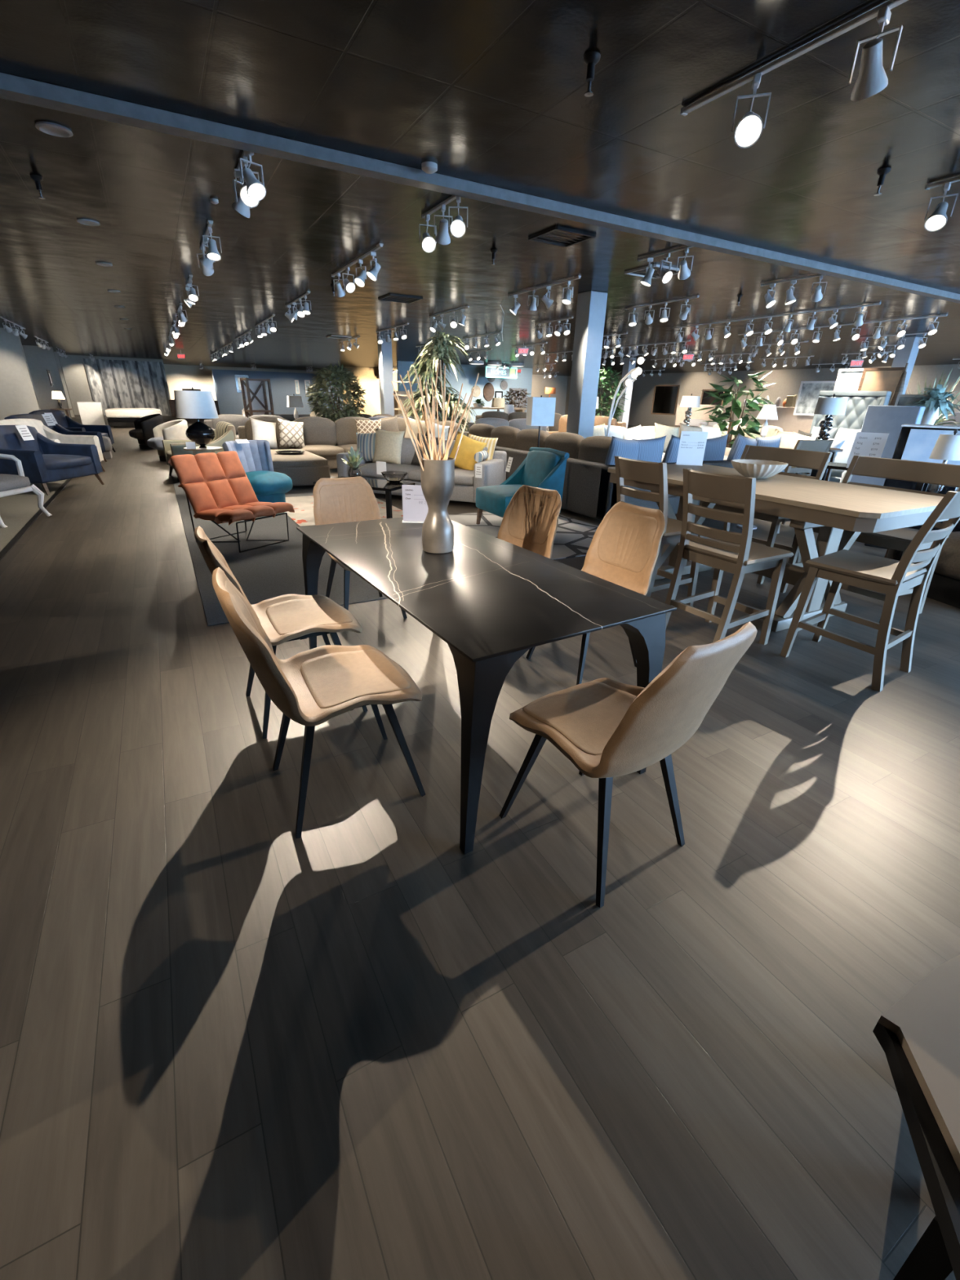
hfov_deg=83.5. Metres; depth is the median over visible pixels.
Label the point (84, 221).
ceiling disc
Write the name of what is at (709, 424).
cushion
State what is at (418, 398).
reed
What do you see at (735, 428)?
cushion
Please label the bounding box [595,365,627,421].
leafy tree
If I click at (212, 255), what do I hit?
track light
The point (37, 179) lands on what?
sprinkler
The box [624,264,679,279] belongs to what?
ceiling vent
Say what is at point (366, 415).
cushion
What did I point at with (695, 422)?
cushion
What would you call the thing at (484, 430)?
cushion
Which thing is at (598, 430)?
pillow
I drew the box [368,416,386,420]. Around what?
cushion
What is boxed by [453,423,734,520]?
sectional sofa
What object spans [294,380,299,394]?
framed picture
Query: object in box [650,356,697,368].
track light
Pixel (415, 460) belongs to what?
pillow
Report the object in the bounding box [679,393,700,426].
table lamp
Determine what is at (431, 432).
reed
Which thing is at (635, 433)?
pillow
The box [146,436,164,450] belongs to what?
seat cushion
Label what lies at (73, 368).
wall
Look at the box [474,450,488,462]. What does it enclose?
rolled blanket
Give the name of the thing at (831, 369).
track light
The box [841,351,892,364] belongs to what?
track light
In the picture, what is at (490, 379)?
wall plaque
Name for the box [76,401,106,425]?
chest
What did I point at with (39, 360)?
wall
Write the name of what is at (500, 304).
hanging cable
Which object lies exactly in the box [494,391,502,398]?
framed picture
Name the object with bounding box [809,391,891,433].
upholstered bed
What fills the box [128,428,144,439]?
seat cushion
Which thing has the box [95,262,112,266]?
ceiling disc
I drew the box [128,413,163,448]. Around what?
barrel chair
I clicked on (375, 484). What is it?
coffee table
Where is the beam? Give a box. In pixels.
[0,72,959,303]
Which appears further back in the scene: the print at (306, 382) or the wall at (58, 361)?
the print at (306, 382)
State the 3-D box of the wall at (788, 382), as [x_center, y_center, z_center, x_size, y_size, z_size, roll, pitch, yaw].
[13.356,-13.263,29.968,0.200,3.050,50.700,-12,27,-27]
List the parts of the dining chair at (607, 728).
leg, leg, leg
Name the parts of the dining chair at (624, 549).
leg, leg, leg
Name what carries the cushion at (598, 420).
on the sofa at (598, 420)
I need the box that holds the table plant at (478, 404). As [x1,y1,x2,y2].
[472,399,484,407]
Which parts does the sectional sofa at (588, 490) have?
panel, panel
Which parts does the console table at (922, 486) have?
leg, leg, leg, leg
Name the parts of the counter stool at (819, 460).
leg, seat rail, leg, rail, leg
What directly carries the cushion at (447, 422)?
on the sectional sofa at (324, 438)
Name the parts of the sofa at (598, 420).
arm, frame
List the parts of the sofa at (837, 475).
arm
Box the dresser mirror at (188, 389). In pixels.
[182,388,200,391]
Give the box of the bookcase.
[393,381,426,409]
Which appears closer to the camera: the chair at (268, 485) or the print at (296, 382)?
the chair at (268, 485)
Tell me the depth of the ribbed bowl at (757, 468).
4.16 m
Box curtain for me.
[83,358,171,415]
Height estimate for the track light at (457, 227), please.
0.329 m
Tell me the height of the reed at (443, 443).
0.484 m
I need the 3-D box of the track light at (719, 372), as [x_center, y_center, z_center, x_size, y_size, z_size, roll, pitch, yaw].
[11.717,-13.145,26.303,0.201,0.329,1.800,-12,27,-27]
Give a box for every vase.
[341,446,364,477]
[420,456,454,553]
[763,395,768,405]
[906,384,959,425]
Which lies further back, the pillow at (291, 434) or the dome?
the pillow at (291, 434)
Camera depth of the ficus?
12.74 m
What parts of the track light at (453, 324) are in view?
rail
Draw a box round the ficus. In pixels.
[305,360,367,422]
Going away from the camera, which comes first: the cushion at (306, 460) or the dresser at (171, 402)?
the cushion at (306, 460)
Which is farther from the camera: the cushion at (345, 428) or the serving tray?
the cushion at (345, 428)
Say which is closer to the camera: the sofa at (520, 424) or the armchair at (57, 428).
the armchair at (57, 428)
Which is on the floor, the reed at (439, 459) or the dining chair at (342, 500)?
the dining chair at (342, 500)
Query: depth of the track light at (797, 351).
15.24 m
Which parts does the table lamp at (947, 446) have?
lamp shade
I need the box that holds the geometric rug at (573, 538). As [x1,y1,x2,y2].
[448,511,598,559]
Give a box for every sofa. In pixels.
[204,414,282,438]
[235,416,468,486]
[336,437,506,502]
[359,413,412,417]
[368,416,421,420]
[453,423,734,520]
[466,417,546,431]
[475,411,561,431]
[547,414,626,434]
[604,425,730,462]
[678,418,728,427]
[712,423,792,439]
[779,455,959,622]
[781,440,853,483]
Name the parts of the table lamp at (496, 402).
lamp shade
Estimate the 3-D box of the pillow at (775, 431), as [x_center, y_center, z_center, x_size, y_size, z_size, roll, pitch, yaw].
[5.155,-3.300,9.222,0.237,0.583,0.596,-8,26,-19]
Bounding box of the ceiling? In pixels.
[0,0,959,376]
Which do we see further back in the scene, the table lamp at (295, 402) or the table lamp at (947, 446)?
the table lamp at (295, 402)
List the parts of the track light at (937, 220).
rail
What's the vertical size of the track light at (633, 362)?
0.329 m
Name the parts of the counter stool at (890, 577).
leg, leg, seat, seat rail, leg, leg, rail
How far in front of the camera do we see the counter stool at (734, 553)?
3.25 m
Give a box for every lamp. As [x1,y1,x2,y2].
[51,390,65,408]
[173,386,218,448]
[286,394,303,418]
[469,360,484,364]
[487,361,502,365]
[491,396,505,411]
[503,404,514,414]
[510,362,524,367]
[525,395,555,447]
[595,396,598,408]
[606,356,644,436]
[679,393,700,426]
[755,401,777,437]
[813,393,848,439]
[928,428,959,493]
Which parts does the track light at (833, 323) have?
rail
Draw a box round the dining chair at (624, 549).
[525,501,665,684]
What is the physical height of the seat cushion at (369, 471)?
0.198 m
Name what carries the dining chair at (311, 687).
on the floor
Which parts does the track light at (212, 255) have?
rail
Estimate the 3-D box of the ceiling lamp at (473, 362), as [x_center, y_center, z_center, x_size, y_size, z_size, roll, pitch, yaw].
[-0.159,-13.342,25.871,0.720,0.165,0.720,-12,27,-27]
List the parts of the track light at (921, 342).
rail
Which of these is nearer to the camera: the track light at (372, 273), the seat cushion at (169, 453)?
the track light at (372, 273)
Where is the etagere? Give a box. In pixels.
[240,377,274,417]
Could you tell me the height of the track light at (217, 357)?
0.328 m
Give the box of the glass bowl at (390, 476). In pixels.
[380,471,408,482]
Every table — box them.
[49,408,71,417]
[183,446,222,455]
[296,516,676,854]
[313,476,415,518]
[607,463,948,631]
[781,448,843,524]
[791,462,928,546]
[872,954,959,1279]
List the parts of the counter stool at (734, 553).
leg, leg, rail, seat rail, leg, seat, leg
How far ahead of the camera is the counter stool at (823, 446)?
6.29 m
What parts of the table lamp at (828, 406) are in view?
lamp shade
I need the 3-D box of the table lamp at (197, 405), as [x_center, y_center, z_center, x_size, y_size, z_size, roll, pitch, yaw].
[-4.265,-3.354,8.129,0.580,0.850,0.580,-12,27,-27]
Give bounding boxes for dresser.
[168,400,219,416]
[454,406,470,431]
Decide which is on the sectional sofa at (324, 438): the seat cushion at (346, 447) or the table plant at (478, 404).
the seat cushion at (346, 447)
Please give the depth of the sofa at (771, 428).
12.72 m
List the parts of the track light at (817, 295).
rail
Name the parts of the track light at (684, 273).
rail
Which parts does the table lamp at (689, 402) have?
lamp shade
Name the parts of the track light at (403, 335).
rail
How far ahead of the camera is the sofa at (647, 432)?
10.38 m
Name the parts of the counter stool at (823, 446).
leg, rail, leg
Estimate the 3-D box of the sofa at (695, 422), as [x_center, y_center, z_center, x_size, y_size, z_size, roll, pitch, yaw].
[6.572,-5.965,15.892,0.999,1.008,2.000,-20,32,-39]
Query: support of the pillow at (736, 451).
on the sectional sofa at (588, 490)
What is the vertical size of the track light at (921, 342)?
0.328 m
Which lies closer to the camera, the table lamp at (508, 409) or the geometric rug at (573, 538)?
the geometric rug at (573, 538)
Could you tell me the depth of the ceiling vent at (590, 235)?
5.75 m
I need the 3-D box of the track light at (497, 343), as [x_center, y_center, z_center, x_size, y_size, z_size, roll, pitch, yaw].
[0.035,-8.414,15.159,0.178,0.329,2.201,-12,27,-27]
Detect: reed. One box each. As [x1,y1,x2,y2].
[391,381,423,471]
[392,393,428,459]
[399,374,430,453]
[400,400,423,465]
[407,370,426,459]
[408,390,429,459]
[414,368,438,460]
[417,398,434,457]
[418,374,431,459]
[424,386,437,454]
[426,381,432,459]
[428,412,436,460]
[431,377,435,460]
[431,391,433,459]
[434,363,439,422]
[435,393,450,460]
[435,400,442,460]
[438,390,445,460]
[440,360,444,457]
[442,388,474,460]
[442,392,466,459]
[443,364,445,443]
[444,400,470,454]
[444,403,455,459]
[445,382,462,459]
[453,373,479,460]
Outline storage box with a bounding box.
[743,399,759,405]
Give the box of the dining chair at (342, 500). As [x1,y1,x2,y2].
[312,475,407,618]
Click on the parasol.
(900, 387)
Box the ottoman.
[102,435,112,458]
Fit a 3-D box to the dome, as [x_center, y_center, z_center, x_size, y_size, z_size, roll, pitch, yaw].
[-2.444,-4.035,4.950,0.070,0.030,0.068,-12,27,-27]
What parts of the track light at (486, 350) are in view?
rail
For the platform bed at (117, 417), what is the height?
0.690 m
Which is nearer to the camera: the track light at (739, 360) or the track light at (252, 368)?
the track light at (739, 360)
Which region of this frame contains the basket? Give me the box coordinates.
[472,403,484,407]
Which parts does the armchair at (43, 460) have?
backrest, arm, leg, arm, leg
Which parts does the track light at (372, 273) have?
rail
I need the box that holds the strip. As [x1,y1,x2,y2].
[0,478,71,561]
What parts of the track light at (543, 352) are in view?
rail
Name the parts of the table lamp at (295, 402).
lamp shade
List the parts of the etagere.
post, post, panel, post, post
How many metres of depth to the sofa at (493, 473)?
7.99 m
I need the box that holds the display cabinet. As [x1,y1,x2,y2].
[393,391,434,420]
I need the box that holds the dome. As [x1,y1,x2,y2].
[209,198,218,204]
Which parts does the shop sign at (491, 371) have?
panel, green panel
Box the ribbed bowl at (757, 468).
[730,459,787,479]
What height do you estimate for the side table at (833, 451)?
0.968 m
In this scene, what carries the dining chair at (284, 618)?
on the floor
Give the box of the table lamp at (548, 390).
[544,386,555,397]
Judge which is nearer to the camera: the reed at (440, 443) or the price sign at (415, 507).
the reed at (440, 443)
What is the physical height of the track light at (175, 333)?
0.329 m
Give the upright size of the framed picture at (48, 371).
0.600 m
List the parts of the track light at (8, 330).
rail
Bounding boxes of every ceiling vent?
[325,335,351,338]
[377,293,422,303]
[528,226,595,247]
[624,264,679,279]
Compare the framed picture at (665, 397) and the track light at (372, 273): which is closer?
the track light at (372, 273)
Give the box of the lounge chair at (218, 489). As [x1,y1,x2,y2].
[168,450,294,552]
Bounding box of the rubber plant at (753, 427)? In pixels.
[694,369,776,448]
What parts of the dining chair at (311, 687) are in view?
leg, leg, leg, leg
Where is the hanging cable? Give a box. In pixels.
[499,304,504,341]
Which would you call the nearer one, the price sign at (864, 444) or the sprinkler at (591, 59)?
the sprinkler at (591, 59)
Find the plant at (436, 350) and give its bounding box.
[397,331,476,431]
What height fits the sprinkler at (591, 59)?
0.148 m
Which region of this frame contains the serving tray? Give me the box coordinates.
[275,450,304,454]
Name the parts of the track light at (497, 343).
rail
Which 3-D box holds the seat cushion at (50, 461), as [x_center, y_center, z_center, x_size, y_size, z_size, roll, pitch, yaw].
[-6.638,-2.704,8.197,0.898,0.208,0.974,3,24,4]
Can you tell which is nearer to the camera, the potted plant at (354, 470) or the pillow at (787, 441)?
the potted plant at (354, 470)
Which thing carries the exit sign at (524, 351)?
hanging from the ceiling
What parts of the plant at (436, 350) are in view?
crown, crown, crown, crown, crown, crown, crown, crown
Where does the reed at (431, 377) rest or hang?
in the vase at (437, 477)
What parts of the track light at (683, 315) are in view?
rail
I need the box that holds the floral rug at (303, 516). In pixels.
[284,495,403,526]
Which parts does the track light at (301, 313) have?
rail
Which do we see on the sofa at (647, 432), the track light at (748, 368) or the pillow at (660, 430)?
the pillow at (660, 430)
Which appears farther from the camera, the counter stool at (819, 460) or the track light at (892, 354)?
the track light at (892, 354)
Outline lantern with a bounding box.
[784,395,794,407]
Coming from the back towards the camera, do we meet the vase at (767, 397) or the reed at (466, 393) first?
the vase at (767, 397)
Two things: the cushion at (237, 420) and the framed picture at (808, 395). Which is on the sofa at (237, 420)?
the cushion at (237, 420)
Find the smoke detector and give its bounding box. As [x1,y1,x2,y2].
[421,161,437,173]
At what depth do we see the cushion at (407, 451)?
8.33 m
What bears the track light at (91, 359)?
hanging from the ceiling
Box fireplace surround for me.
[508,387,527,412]
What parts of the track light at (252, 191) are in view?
rail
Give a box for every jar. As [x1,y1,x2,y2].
[347,466,362,477]
[774,396,781,406]
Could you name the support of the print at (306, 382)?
attached to the framed picture at (306, 382)
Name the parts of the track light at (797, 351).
rail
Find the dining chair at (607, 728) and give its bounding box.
[499,621,757,907]
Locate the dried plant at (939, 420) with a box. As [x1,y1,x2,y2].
[904,368,959,426]
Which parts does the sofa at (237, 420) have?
frame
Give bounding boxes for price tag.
[15,425,34,440]
[41,413,55,426]
[44,413,57,423]
[235,439,249,443]
[475,464,482,478]
[505,457,512,471]
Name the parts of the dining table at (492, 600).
leg, leg, leg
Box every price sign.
[401,484,428,523]
[675,431,708,466]
[846,431,888,467]
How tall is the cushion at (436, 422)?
0.635 m
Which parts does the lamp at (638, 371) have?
globe, globe, globe, globe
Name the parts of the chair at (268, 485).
backrest, seat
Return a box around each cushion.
[42,453,92,470]
[101,432,108,436]
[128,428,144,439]
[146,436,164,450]
[166,449,172,458]
[211,414,248,435]
[244,416,291,449]
[248,414,282,419]
[270,448,328,467]
[292,416,337,445]
[296,444,344,457]
[334,417,371,445]
[336,444,356,452]
[347,462,420,479]
[359,413,372,417]
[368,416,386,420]
[373,413,393,417]
[378,417,407,437]
[393,413,412,417]
[400,437,420,466]
[408,467,474,484]
[426,418,440,424]
[436,440,488,467]
[438,420,460,439]
[468,423,495,437]
[474,417,508,426]
[480,411,508,421]
[490,426,520,448]
[508,412,526,421]
[508,417,542,430]
[515,428,550,451]
[544,431,585,458]
[548,413,561,431]
[559,414,567,431]
[577,435,611,463]
[594,415,617,426]
[604,425,626,429]
[640,426,665,453]
[681,418,708,426]
[707,420,728,426]
[712,423,746,439]
[744,425,782,439]
[824,476,840,482]
[830,440,853,477]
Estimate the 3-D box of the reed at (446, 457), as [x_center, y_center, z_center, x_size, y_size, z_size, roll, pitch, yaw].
[-0.121,-0.913,2.373,0.100,0.398,0.011,13,27,24]
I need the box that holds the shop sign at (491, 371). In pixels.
[485,364,517,378]
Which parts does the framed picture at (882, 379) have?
frame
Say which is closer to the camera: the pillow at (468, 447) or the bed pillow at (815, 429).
the pillow at (468, 447)
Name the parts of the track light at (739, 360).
rail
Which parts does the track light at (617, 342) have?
rail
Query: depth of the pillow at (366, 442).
8.53 m
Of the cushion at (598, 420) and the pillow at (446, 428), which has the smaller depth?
the pillow at (446, 428)
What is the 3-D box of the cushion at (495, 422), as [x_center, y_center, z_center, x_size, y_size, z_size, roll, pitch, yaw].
[0.301,-5.474,13.985,0.911,0.567,0.277,-2,24,-7]
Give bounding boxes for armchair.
[0,418,105,471]
[0,425,104,495]
[4,413,106,462]
[28,409,115,452]
[162,421,235,481]
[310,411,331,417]
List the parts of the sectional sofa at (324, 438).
frame, frame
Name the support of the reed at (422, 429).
in the vase at (437, 477)
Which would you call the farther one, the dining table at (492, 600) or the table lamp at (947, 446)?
the table lamp at (947, 446)
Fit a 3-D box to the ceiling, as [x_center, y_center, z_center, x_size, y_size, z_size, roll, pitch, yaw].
[-2.640,-11.371,21.039,36.900,0.100,51.100,-12,27,-27]
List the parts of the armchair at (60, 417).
backrest, arm, arm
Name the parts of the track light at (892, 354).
rail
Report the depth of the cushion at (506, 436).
8.77 m
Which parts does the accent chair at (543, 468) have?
leg, seat, backrest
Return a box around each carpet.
[0,479,66,551]
[168,465,402,626]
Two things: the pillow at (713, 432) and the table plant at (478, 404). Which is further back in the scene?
the table plant at (478, 404)
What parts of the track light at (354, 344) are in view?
rail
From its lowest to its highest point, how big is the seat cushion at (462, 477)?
0.198 m
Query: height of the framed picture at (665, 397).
1.200 m
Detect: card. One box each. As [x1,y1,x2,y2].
[185,441,195,448]
[376,461,386,474]
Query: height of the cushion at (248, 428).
0.635 m
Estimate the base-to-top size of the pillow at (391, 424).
0.640 m
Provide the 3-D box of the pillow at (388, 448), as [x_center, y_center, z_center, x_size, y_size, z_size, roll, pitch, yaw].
[-1.435,-3.013,8.404,0.532,0.519,0.202,11,26,21]
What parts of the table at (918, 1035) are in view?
leg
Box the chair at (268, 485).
[222,440,292,502]
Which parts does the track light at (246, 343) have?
rail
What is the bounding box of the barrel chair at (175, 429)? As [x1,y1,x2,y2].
[146,418,188,462]
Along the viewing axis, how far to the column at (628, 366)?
22.16 m
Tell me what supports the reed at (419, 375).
in the vase at (437, 477)
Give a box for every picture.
[46,369,53,386]
[234,374,248,392]
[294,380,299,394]
[304,380,310,394]
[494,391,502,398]
[651,385,679,415]
[699,389,724,404]
[793,381,835,415]
[833,368,863,391]
[857,367,906,405]
[894,394,930,406]
[901,428,959,465]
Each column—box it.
[377,337,394,416]
[566,290,607,438]
[617,357,636,428]
[891,336,922,394]
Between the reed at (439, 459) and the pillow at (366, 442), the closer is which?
the reed at (439, 459)
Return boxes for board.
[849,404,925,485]
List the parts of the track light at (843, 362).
rail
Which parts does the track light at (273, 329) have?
rail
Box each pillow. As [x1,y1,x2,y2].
[249,417,278,449]
[277,417,304,448]
[355,418,381,433]
[355,432,375,461]
[372,428,404,464]
[381,416,399,431]
[404,417,426,439]
[410,433,440,464]
[430,422,449,439]
[448,431,486,470]
[466,433,497,462]
[593,423,604,435]
[604,426,624,439]
[604,435,642,465]
[622,424,642,439]
[632,435,666,462]
[654,422,679,452]
[662,435,679,462]
[679,422,702,438]
[699,423,722,439]
[702,433,728,461]
[727,433,756,459]
[755,434,782,447]
[772,428,792,436]
[776,431,798,470]
[791,431,811,474]
[795,433,845,476]
[797,430,812,436]
[810,426,839,439]
[834,426,861,440]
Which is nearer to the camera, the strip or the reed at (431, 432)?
the reed at (431, 432)
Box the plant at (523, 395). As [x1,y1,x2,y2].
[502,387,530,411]
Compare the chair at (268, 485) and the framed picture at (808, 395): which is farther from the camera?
the framed picture at (808, 395)
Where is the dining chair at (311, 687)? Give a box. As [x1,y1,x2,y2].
[212,567,425,838]
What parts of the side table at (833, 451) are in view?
leg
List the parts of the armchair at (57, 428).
backrest, arm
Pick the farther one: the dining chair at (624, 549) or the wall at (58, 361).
the wall at (58, 361)
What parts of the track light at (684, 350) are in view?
rail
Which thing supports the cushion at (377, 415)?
on the sofa at (366, 415)
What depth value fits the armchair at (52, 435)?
9.89 m
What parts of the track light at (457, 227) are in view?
rail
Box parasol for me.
[888,363,908,405]
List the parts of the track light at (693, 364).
rail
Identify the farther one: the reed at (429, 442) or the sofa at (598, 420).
the sofa at (598, 420)
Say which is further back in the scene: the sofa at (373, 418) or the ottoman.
the sofa at (373, 418)
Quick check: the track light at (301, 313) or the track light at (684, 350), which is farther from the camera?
the track light at (684, 350)
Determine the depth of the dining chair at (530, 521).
3.65 m
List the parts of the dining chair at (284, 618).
leg, leg, leg, leg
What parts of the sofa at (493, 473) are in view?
arm, arm, frame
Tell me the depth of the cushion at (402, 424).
11.61 m
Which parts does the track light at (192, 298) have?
rail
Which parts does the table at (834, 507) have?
trestle post, trestle post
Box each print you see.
[237,377,246,390]
[295,381,298,392]
[305,381,310,391]
[496,392,501,398]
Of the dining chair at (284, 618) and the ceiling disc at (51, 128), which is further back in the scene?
the ceiling disc at (51, 128)
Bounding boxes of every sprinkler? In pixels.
[29,174,44,199]
[330,284,335,296]
[489,248,497,265]
[582,51,600,97]
[736,294,742,306]
[873,167,891,195]
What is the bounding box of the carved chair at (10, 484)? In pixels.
[0,453,52,528]
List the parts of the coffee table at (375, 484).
leg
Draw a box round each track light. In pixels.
[0,315,27,338]
[34,336,50,350]
[55,346,66,357]
[88,353,94,361]
[163,346,168,356]
[164,341,171,352]
[167,332,175,346]
[170,320,180,338]
[175,302,187,326]
[183,275,199,307]
[196,220,222,275]
[210,351,219,361]
[219,342,233,356]
[231,150,266,217]
[235,328,253,348]
[250,363,256,369]
[255,314,276,337]
[284,291,311,322]
[306,365,312,372]
[331,243,383,297]
[338,336,359,351]
[375,323,408,343]
[415,344,428,355]
[418,195,467,253]
[429,306,469,332]
[462,331,502,350]
[465,348,492,360]
[495,360,514,369]
[507,275,581,315]
[511,342,547,356]
[534,316,573,338]
[534,363,555,371]
[542,372,556,377]
[544,351,573,362]
[600,353,648,365]
[601,340,690,359]
[603,332,627,348]
[624,295,699,326]
[637,245,693,286]
[642,369,664,377]
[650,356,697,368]
[667,349,717,363]
[671,302,881,342]
[680,0,908,148]
[700,361,754,371]
[706,367,733,375]
[710,352,751,364]
[737,314,947,347]
[747,340,808,357]
[760,273,826,308]
[760,355,813,368]
[812,362,850,372]
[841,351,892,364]
[858,332,928,351]
[861,344,897,358]
[924,176,959,231]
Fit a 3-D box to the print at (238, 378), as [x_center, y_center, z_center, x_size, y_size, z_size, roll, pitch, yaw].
[-16.409,-17.712,37.176,0.592,0.820,0.012,-12,27,-27]
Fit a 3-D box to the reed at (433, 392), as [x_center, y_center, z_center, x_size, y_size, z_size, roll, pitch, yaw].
[-0.210,-0.907,2.398,0.011,0.361,0.018,0,24,-3]
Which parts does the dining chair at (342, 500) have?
leg, leg, leg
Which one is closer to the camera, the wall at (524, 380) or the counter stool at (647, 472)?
the counter stool at (647, 472)
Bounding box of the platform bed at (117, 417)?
[105,408,161,427]
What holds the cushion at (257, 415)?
on the sofa at (237, 420)
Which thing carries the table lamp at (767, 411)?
on the side table
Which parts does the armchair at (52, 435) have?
backrest, arm, arm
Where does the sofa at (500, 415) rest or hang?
on the floor
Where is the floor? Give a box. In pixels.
[0,413,959,1279]
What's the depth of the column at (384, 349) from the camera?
17.23 m
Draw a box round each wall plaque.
[471,385,480,397]
[487,377,495,382]
[500,380,507,390]
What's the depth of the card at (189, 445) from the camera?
8.07 m
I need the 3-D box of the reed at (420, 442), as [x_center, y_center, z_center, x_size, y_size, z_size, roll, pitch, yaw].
[-0.277,-0.971,2.435,0.094,0.445,0.011,4,24,5]
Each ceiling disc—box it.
[35,121,73,137]
[76,218,100,226]
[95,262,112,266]
[106,289,120,293]
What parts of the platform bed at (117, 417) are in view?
mattress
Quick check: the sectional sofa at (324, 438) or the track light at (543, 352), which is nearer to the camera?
the sectional sofa at (324, 438)
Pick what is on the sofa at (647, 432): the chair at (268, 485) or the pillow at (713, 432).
the pillow at (713, 432)
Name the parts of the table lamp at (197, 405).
lamp shade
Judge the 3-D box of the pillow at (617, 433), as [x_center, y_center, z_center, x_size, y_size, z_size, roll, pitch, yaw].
[2.502,-3.790,10.201,0.544,0.526,0.228,-4,25,-12]
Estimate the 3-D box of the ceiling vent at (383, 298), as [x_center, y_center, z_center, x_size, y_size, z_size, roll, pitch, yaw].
[-1.442,-6.161,9.711,0.630,0.024,0.630,-12,27,-27]
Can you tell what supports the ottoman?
on the floor
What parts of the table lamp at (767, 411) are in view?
lamp shade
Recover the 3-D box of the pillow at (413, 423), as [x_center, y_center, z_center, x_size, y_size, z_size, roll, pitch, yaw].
[-1.343,-4.358,11.310,0.608,0.594,0.216,12,26,22]
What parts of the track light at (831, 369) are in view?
rail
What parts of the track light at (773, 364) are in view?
rail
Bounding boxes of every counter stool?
[614,456,704,606]
[665,468,794,644]
[687,444,832,584]
[777,439,833,533]
[780,491,959,692]
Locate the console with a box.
[454,406,526,412]
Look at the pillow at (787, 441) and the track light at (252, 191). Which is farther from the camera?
the pillow at (787, 441)
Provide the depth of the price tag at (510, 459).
6.49 m
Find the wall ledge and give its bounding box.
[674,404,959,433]
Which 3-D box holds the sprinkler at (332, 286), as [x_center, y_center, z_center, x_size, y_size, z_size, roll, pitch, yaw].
[-2.386,-5.688,8.760,0.090,0.148,0.088,-12,27,-27]
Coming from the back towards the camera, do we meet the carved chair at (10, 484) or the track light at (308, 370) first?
the track light at (308, 370)
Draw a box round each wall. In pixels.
[0,327,40,420]
[22,345,71,418]
[53,351,75,417]
[58,355,163,414]
[164,364,341,400]
[211,368,342,414]
[342,366,397,416]
[396,360,533,422]
[531,374,568,416]
[564,364,959,426]
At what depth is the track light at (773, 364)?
19.68 m
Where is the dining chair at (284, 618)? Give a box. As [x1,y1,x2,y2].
[194,526,368,738]
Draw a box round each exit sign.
[177,351,186,359]
[518,342,528,355]
[682,349,693,360]
[849,348,863,367]
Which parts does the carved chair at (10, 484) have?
leg, arm, seat, seat rail, leg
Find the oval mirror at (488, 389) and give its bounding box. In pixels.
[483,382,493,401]
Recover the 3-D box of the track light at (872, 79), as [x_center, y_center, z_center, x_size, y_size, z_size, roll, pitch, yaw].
[2.112,-2.333,1.798,0.186,0.329,3.720,-12,27,-27]
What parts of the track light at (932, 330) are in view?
rail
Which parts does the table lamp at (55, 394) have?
lamp shade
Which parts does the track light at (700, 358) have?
rail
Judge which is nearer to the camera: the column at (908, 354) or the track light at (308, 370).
the column at (908, 354)
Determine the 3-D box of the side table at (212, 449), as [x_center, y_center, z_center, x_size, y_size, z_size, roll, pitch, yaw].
[-4.282,-2.675,8.435,0.540,0.641,0.540,-12,27,-27]
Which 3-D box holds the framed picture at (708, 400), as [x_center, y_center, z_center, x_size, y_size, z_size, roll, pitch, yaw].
[8.255,-8.443,19.181,0.030,0.900,0.900,-15,29,-32]
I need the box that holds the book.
[791,395,797,407]
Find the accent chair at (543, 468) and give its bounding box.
[475,447,569,524]
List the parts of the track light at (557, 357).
rail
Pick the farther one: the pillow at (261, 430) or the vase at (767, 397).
the vase at (767, 397)
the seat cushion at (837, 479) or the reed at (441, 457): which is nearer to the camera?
the reed at (441, 457)
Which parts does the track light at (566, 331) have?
rail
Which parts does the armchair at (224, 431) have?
leg, arm, arm, backrest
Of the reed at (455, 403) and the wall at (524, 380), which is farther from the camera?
the wall at (524, 380)
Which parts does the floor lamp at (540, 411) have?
lamp shade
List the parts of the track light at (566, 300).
rail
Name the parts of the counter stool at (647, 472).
leg, rail, leg, seat, seat rail, leg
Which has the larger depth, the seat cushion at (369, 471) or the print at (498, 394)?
the print at (498, 394)
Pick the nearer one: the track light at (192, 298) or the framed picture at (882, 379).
the track light at (192, 298)
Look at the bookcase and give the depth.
18.89 m
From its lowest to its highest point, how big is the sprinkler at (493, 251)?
0.148 m
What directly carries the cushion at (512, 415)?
on the sofa at (500, 415)
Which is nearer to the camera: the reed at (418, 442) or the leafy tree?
the reed at (418, 442)
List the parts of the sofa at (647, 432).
arm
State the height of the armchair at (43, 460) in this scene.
0.908 m
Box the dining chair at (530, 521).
[497,484,561,558]
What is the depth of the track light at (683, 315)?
9.41 m

